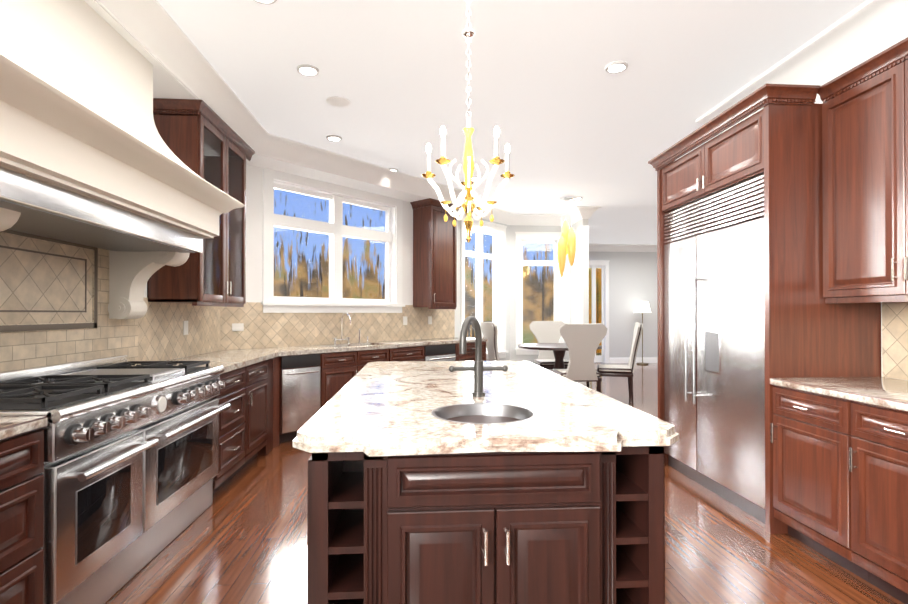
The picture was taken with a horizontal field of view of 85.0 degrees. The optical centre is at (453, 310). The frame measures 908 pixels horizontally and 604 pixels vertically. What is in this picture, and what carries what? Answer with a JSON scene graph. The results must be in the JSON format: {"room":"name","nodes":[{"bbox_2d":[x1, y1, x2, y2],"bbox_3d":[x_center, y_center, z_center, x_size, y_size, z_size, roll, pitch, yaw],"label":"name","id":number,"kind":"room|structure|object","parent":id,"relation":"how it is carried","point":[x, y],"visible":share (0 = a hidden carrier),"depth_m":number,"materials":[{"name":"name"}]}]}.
{"room":"kitchen","nodes":[
{"label":"kitchen","id":0,"kind":"room"},
{"bbox_2d":[144,284,219,359],"bbox_3d":[-2.189,-0.234,1.019,0.200,3.050,8.100,0,0,-4],"label":"wall","id":1,"kind":"structure","parent":0,"point":[145,293],"depth_m":3.67,"materials":[{"name":"white paint"}]},
{"bbox_2d":[0,230,223,371],"bbox_3d":[-2.184,-0.105,2.499,0.020,0.990,5.054,0,0,-4],"label":"backsplash","id":2,"kind":"structure","parent":1,"relation":"attached to","point":[54,298],"depth_m":2.87,"materials":[{"name":"tile"}]},
{"bbox_2d":[0,0,244,318],"bbox_3d":[-1.809,-0.752,2.483,0.745,1.612,2.166,0,0,-4],"label":"range hood","id":3,"kind":"object","parent":1,"relation":"attached to","point":[89,157],"visible":1,"depth_m":2.34,"materials":[{"name":"white paint"}]},
{"bbox_2d":[147,98,254,306],"bbox_3d":[-2.105,-0.791,4.224,0.412,1.518,1.186,0,0,-4],"label":"upper cabinet","id":4,"kind":"object","parent":1,"relation":"attached to","point":[203,140],"visible":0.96,"depth_m":4.08,"materials":[{"name":"brown wood"}]},
{"bbox_2d":[224,302,454,349],"bbox_3d":[-1.167,0.168,6.380,2.537,0.490,2.564,0,0,-4],"label":"backsplash","id":5,"kind":"structure","parent":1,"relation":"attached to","point":[246,327],"depth_m":5.94,"materials":[{"name":"tile"}]},
{"bbox_2d":[84,0,461,208],"bbox_3d":[-0.901,-1.656,2.417,2.850,0.190,10.290,0,0,-4],"label":"ceiling","id":6,"kind":"structure","parent":0,"point":[167,84],"depth_m":5.07,"materials":[{"name":"white paint"}]},
{"bbox_2d":[246,164,509,360],"bbox_3d":[-0.684,-0.198,7.067,0.260,3.050,5.510,0,0,41],"label":"wall","id":7,"kind":"structure","parent":0,"point":[263,220],"depth_m":6.28,"materials":[{"name":"white paint"}]},
{"bbox_2d":[410,198,460,308],"bbox_3d":[-0.257,-0.773,7.150,0.392,1.518,0.662,0,0,41],"label":"upper cabinet","id":8,"kind":"object","parent":7,"relation":"attached to","point":[434,260],"visible":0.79,"depth_m":6.98,"materials":[{"name":"brown wood"}]},
{"bbox_2d":[104,363,903,603],"bbox_3d":[2.752,1.365,5.068,10.630,0.100,15.500,0,0,-4],"label":"floor","id":9,"kind":"structure","parent":0,"point":[242,539],"depth_m":2.65,"materials":[{"name":"brown wood"}]},
{"bbox_2d":[0,421,47,603],"bbox_3d":[-1.787,0.859,1.491,0.645,0.871,0.596,0,0,-4],"label":"base cabinet","id":10,"kind":"object","parent":9,"relation":"on","point":[21,442],"depth_m":1.70,"materials":[{"name":"brown wood"}]},
{"bbox_2d":[0,355,230,603],"bbox_3d":[-1.807,0.798,2.559,0.741,1.005,1.530,0,0,-4],"label":"range","id":11,"kind":"object","parent":9,"relation":"on","point":[130,473],"visible":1,"depth_m":2.27,"materials":[{"name":"silver metal"}]},
{"bbox_2d":[213,369,247,493],"bbox_3d":[-1.936,0.872,3.604,0.645,0.871,0.566,0,0,-4],"label":"base cabinet","id":12,"kind":"object","parent":9,"relation":"on","point":[233,422],"depth_m":3.65,"materials":[{"name":"brown wood"}]},
{"bbox_2d":[144,349,287,376],"bbox_3d":[-1.954,0.420,4.305,0.708,0.040,1.961,0,0,-4],"label":"countertop","id":13,"kind":"structure","parent":12,"relation":"on","point":[232,361],"depth_m":4.19,"materials":[{"name":"beige stone"}]},
{"bbox_2d":[248,361,271,462],"bbox_3d":[-1.977,0.875,4.176,0.645,0.871,0.580,0,0,-4],"label":"base cabinet","id":14,"kind":"object","parent":9,"relation":"on","point":[260,376],"depth_m":4.27,"materials":[{"name":"brown wood"}]},
{"bbox_2d":[272,361,275,448],"bbox_3d":[-2.019,0.877,4.574,0.617,0.871,0.220,0,0,-4],"label":"base cabinet","id":15,"kind":"object","parent":9,"relation":"on","point":[273,397],"depth_m":4.71,"materials":[{"name":"brown wood"}]},
{"bbox_2d":[276,357,279,446],"bbox_3d":[-2.032,0.880,4.960,0.645,0.871,0.552,0,0,-4],"label":"base cabinet","id":16,"kind":"object","parent":9,"relation":"on","point":[277,358],"depth_m":4.79,"materials":[{"name":"brown wood"}]},
{"bbox_2d":[280,365,319,442],"bbox_3d":[-1.542,0.947,4.995,0.329,0.736,0.329,0,0,-4],"label":"dishwasher","id":17,"kind":"object","parent":9,"relation":"on","point":[299,388],"depth_m":4.95,"materials":[{"name":"silver metal"}]},
{"bbox_2d":[280,353,319,368],"bbox_3d":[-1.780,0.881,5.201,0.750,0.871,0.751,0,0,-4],"label":"control panel","id":18,"kind":"object","parent":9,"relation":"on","point":[294,360],"depth_m":4.97,"materials":[{"name":"black metal"}]},
{"bbox_2d":[320,345,427,408],"bbox_3d":[-1.122,0.886,5.951,1.533,0.871,1.534,0,0,-4],"label":"base cabinet","id":19,"kind":"object","parent":9,"relation":"on","point":[335,372],"depth_m":5.44,"materials":[{"name":"brown wood"}]},
{"bbox_2d":[260,345,395,356],"bbox_3d":[-1.390,0.427,5.429,1.490,0.040,1.118,0,0,-4],"label":"countertop","id":20,"kind":"structure","parent":19,"relation":"on","point":[320,350],"depth_m":5.36,"materials":[{"name":"beige stone"}]},
{"bbox_2d":[325,337,487,348],"bbox_3d":[-0.603,0.435,6.730,2.280,0.040,1.919,0,0,-4],"label":"countertop","id":21,"kind":"structure","parent":19,"relation":"on","point":[452,342],"depth_m":6.57,"materials":[{"name":"beige stone"}]},
{"bbox_2d":[428,349,458,356],"bbox_3d":[-0.421,0.891,6.766,0.861,0.871,0.861,0,0,-4],"label":"base cabinet","id":22,"kind":"object","parent":9,"relation":"on","point":[431,352],"depth_m":6.52,"materials":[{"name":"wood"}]},
{"bbox_2d":[428,353,459,360],"bbox_3d":[-0.184,0.957,6.560,0.438,0.736,0.438,0,0,-4],"label":"dishwasher","id":23,"kind":"object","parent":9,"relation":"on","point":[443,356],"depth_m":6.63,"materials":[{"name":"silver metal"}]},
{"bbox_2d":[460,349,485,360],"bbox_3d":[0.009,0.894,7.253,0.932,0.871,0.933,0,0,-4],"label":"base cabinet","id":24,"kind":"object","parent":9,"relation":"on","point":[470,356],"depth_m":7.04,"materials":[{"name":"brown wood"}]},
{"bbox_2d":[307,448,664,603],"bbox_3d":[0.048,0.868,2.620,1.186,0.866,2.305,0,0,-4],"label":"kitchen island","id":25,"kind":"object","parent":9,"relation":"on","point":[478,480],"depth_m":1.52,"materials":[{"name":"brown wood"}]},
{"bbox_2d":[293,361,500,451],"bbox_3d":[-0.264,0.411,2.653,0.637,0.046,2.408,0,0,-4],"label":"island countertop","id":26,"kind":"structure","parent":25,"relation":"on","point":[389,406],"depth_m":1.84,"materials":[{"name":"white stone"}]},
{"bbox_2d":[449,360,678,447],"bbox_3d":[0.362,0.412,2.697,0.617,0.046,2.408,0,0,-4],"label":"island countertop","id":27,"kind":"structure","parent":25,"relation":"on","point":[528,405],"depth_m":1.92,"materials":[{"name":"white stone"}]},
{"bbox_2d":[481,322,499,360],"bbox_3d":[0.790,0.756,7.598,0.632,1.152,0.620,0,0,-14],"label":"chair","id":28,"kind":"object","parent":9,"relation":"on","point":[489,331],"visible":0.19,"depth_m":7.43,"materials":[{"name":"white fabric"}]},
{"bbox_2d":[529,321,568,368],"bbox_3d":[1.637,0.760,8.296,0.620,1.152,0.632,0,0,-4],"label":"chair","id":29,"kind":"object","parent":9,"relation":"on","point":[546,331],"visible":0.54,"depth_m":8.50,"materials":[{"name":"white fabric"}]},
{"bbox_2d":[518,343,601,368],"bbox_3d":[1.593,0.930,7.495,1.240,0.800,1.240,0,0,-4],"label":"dining table","id":30,"kind":"object","parent":9,"relation":"on","point":[559,350],"visible":0.46,"depth_m":7.43,"materials":[{"name":"brown wood"}]},
{"bbox_2d":[552,323,606,392],"bbox_3d":[1.668,0.750,6.725,0.620,1.152,0.632,0,0,-4],"label":"chair","id":31,"kind":"object","parent":9,"relation":"on","point":[583,341],"visible":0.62,"depth_m":6.47,"materials":[{"name":"white fabric"}]},
{"bbox_2d":[597,322,642,403],"bbox_3d":[2.430,0.754,7.302,0.632,1.152,0.620,0,0,16],"label":"chair","id":32,"kind":"object","parent":9,"relation":"on","point":[616,370],"visible":0.85,"depth_m":7.08,"materials":[{"name":"white fabric"}]},
{"bbox_2d":[634,301,650,364],"bbox_3d":[4.750,0.570,12.482,0.420,1.580,0.420,0,0,-4],"label":"floor lamp","id":33,"kind":"object","parent":9,"relation":"on","point":[642,307],"visible":1,"depth_m":12.36,"materials":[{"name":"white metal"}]},
{"bbox_2d":[648,84,880,533],"bbox_3d":[2.110,0.006,3.588,0.752,2.600,1.470,0,0,-4],"label":"fridge","id":34,"kind":"object","parent":9,"relation":"on","point":[745,313],"visible":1,"depth_m":3.14,"materials":[{"name":"silver metal"}]},
{"bbox_2d":[770,381,907,565],"bbox_3d":[2.201,0.866,2.645,0.685,0.870,0.519,0,0,-4],"label":"base cabinet","id":35,"kind":"object","parent":9,"relation":"on","point":[840,470],"depth_m":2.60,"materials":[{"name":"brown wood"}]},
{"bbox_2d":[842,397,907,603],"bbox_3d":[2.238,0.863,2.126,0.685,0.870,0.520,0,0,-4],"label":"base cabinet","id":36,"kind":"object","parent":9,"relation":"on","point":[874,429],"depth_m":2.23,"materials":[{"name":"brown wood"}]},
{"bbox_2d":[157,0,866,243],"bbox_3d":[2.752,-1.784,5.087,10.630,0.100,15.500,0,0,-4],"label":"ceiling","id":37,"kind":"structure","parent":0,"point":[558,105],"depth_m":3.69,"materials":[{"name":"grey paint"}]},
{"bbox_2d":[253,0,276,4],"bbox_3d":[-1.057,-1.743,2.732,0.160,0.023,0.160,0,0,-31],"label":"recessed light","id":38,"kind":"object","parent":37,"relation":"in","point":[266,2],"depth_m":2.79,"materials":[{"name":"white"}]},
{"bbox_2d":[296,64,318,76],"bbox_3d":[-1.057,-1.738,3.585,0.160,0.023,0.160,0,0,-31],"label":"recessed light","id":39,"kind":"object","parent":37,"relation":"in","point":[309,70],"depth_m":3.57,"materials":[{"name":"white"}]},
{"bbox_2d":[326,135,341,141],"bbox_3d":[-1.205,-1.729,4.977,0.160,0.023,0.160,0,0,-31],"label":"recessed light","id":40,"kind":"object","parent":37,"relation":"in","point":[334,138],"depth_m":4.97,"materials":[{"name":"white"}]},
{"bbox_2d":[326,96,349,106],"bbox_3d":[-0.965,-1.736,4.122,0.199,0.007,0.199,0,0,-43],"label":"ceiling speaker","id":41,"kind":"object","parent":37,"relation":"in","point":[337,101],"depth_m":4.11,"materials":[{"name":"white"}]},
{"bbox_2d":[422,0,514,242],"bbox_3d":[0.073,-1.037,2.403,0.461,1.423,0.450,0,0,-4],"label":"chandelier","id":42,"kind":"object","parent":37,"relation":"hanging from","point":[468,194],"visible":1,"depth_m":2.37,"materials":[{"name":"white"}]},
{"bbox_2d":[557,196,575,276],"bbox_3d":[1.697,-1.109,7.525,0.286,1.218,0.236,0,0,-4],"label":"chandelier","id":43,"kind":"object","parent":37,"relation":"hanging from","point":[566,243],"visible":1,"depth_m":7.45,"materials":[{"name":"yellow glass"}]},
{"bbox_2d":[605,61,627,73],"bbox_3d":[1.162,-1.738,3.541,0.160,0.023,0.160,0,0,41],"label":"recessed light","id":44,"kind":"object","parent":37,"relation":"in","point":[615,67],"depth_m":3.53,"materials":[{"name":"white"}]},
{"bbox_2d":[510,225,569,370],"bbox_3d":[1.580,-0.186,9.023,1.251,3.050,0.260,0,0,-4],"label":"wall","id":45,"kind":"structure","parent":0,"point":[519,234],"depth_m":8.95,"materials":[{"name":"white paint"}]},
{"bbox_2d":[570,219,588,323],"bbox_3d":[2.179,-0.188,8.641,0.111,3.050,0.690,0,0,-4],"label":"wall","id":46,"kind":"structure","parent":0,"point":[571,296],"depth_m":8.42,"materials":[{"name":"white paint"}]},
{"bbox_2d":[589,251,657,362],"bbox_3d":[5.097,-0.162,12.895,4.850,3.050,0.235,0,0,-4],"label":"wall","id":47,"kind":"structure","parent":0,"point":[628,280],"depth_m":12.77,"materials":[{"name":"white paint"}]},
{"bbox_2d":[609,357,657,362],"bbox_3d":[5.657,1.290,12.835,3.340,0.145,0.016,0,0,-4],"label":"baseboard","id":48,"kind":"structure","parent":47,"relation":"attached to","point":[638,360],"depth_m":12.76,"materials":[{"name":"white"}]},
{"bbox_2d":[720,132,901,379],"bbox_3d":[5.207,-0.207,5.451,5.680,3.050,15.500,0,0,-4],"label":"wall","id":49,"kind":"structure","parent":0,"point":[881,336],"depth_m":2.94,"materials":[{"name":"white paint"}]},
{"bbox_2d":[96,0,907,251],"bbox_3d":[2.941,-1.534,5.099,9.850,0.398,15.100,0,0,-4],"label":"crown molding","id":50,"kind":"structure","parent":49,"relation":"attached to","point":[864,32],"depth_m":3.44,"materials":[{"name":"white"}]},
{"bbox_2d":[817,37,907,300],"bbox_3d":[2.377,-0.686,2.425,0.384,1.230,0.997,0,0,-4],"label":"upper cabinet","id":51,"kind":"object","parent":49,"relation":"attached to","point":[865,169],"depth_m":2.61,"materials":[{"name":"brown wood"}]},
{"bbox_2d":[882,302,907,379],"bbox_3d":[2.636,0.149,1.468,0.010,0.470,2.920,0,0,-4],"label":"backsplash","id":52,"kind":"structure","parent":49,"relation":"attached to","point":[894,314],"depth_m":2.84,"materials":[{"name":"tile"}]},
{"label":"outside","id":53,"kind":"structure","parent":0,"visible":0},
{"bbox_2d":[468,321,601,362],"bbox_3d":[0.851,0.861,10.902,15.000,1.220,10.000,0,0,-4],"label":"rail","id":54,"kind":"object","parent":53,"point":[492,321],"depth_m":11.08,"materials":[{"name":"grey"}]}
]}

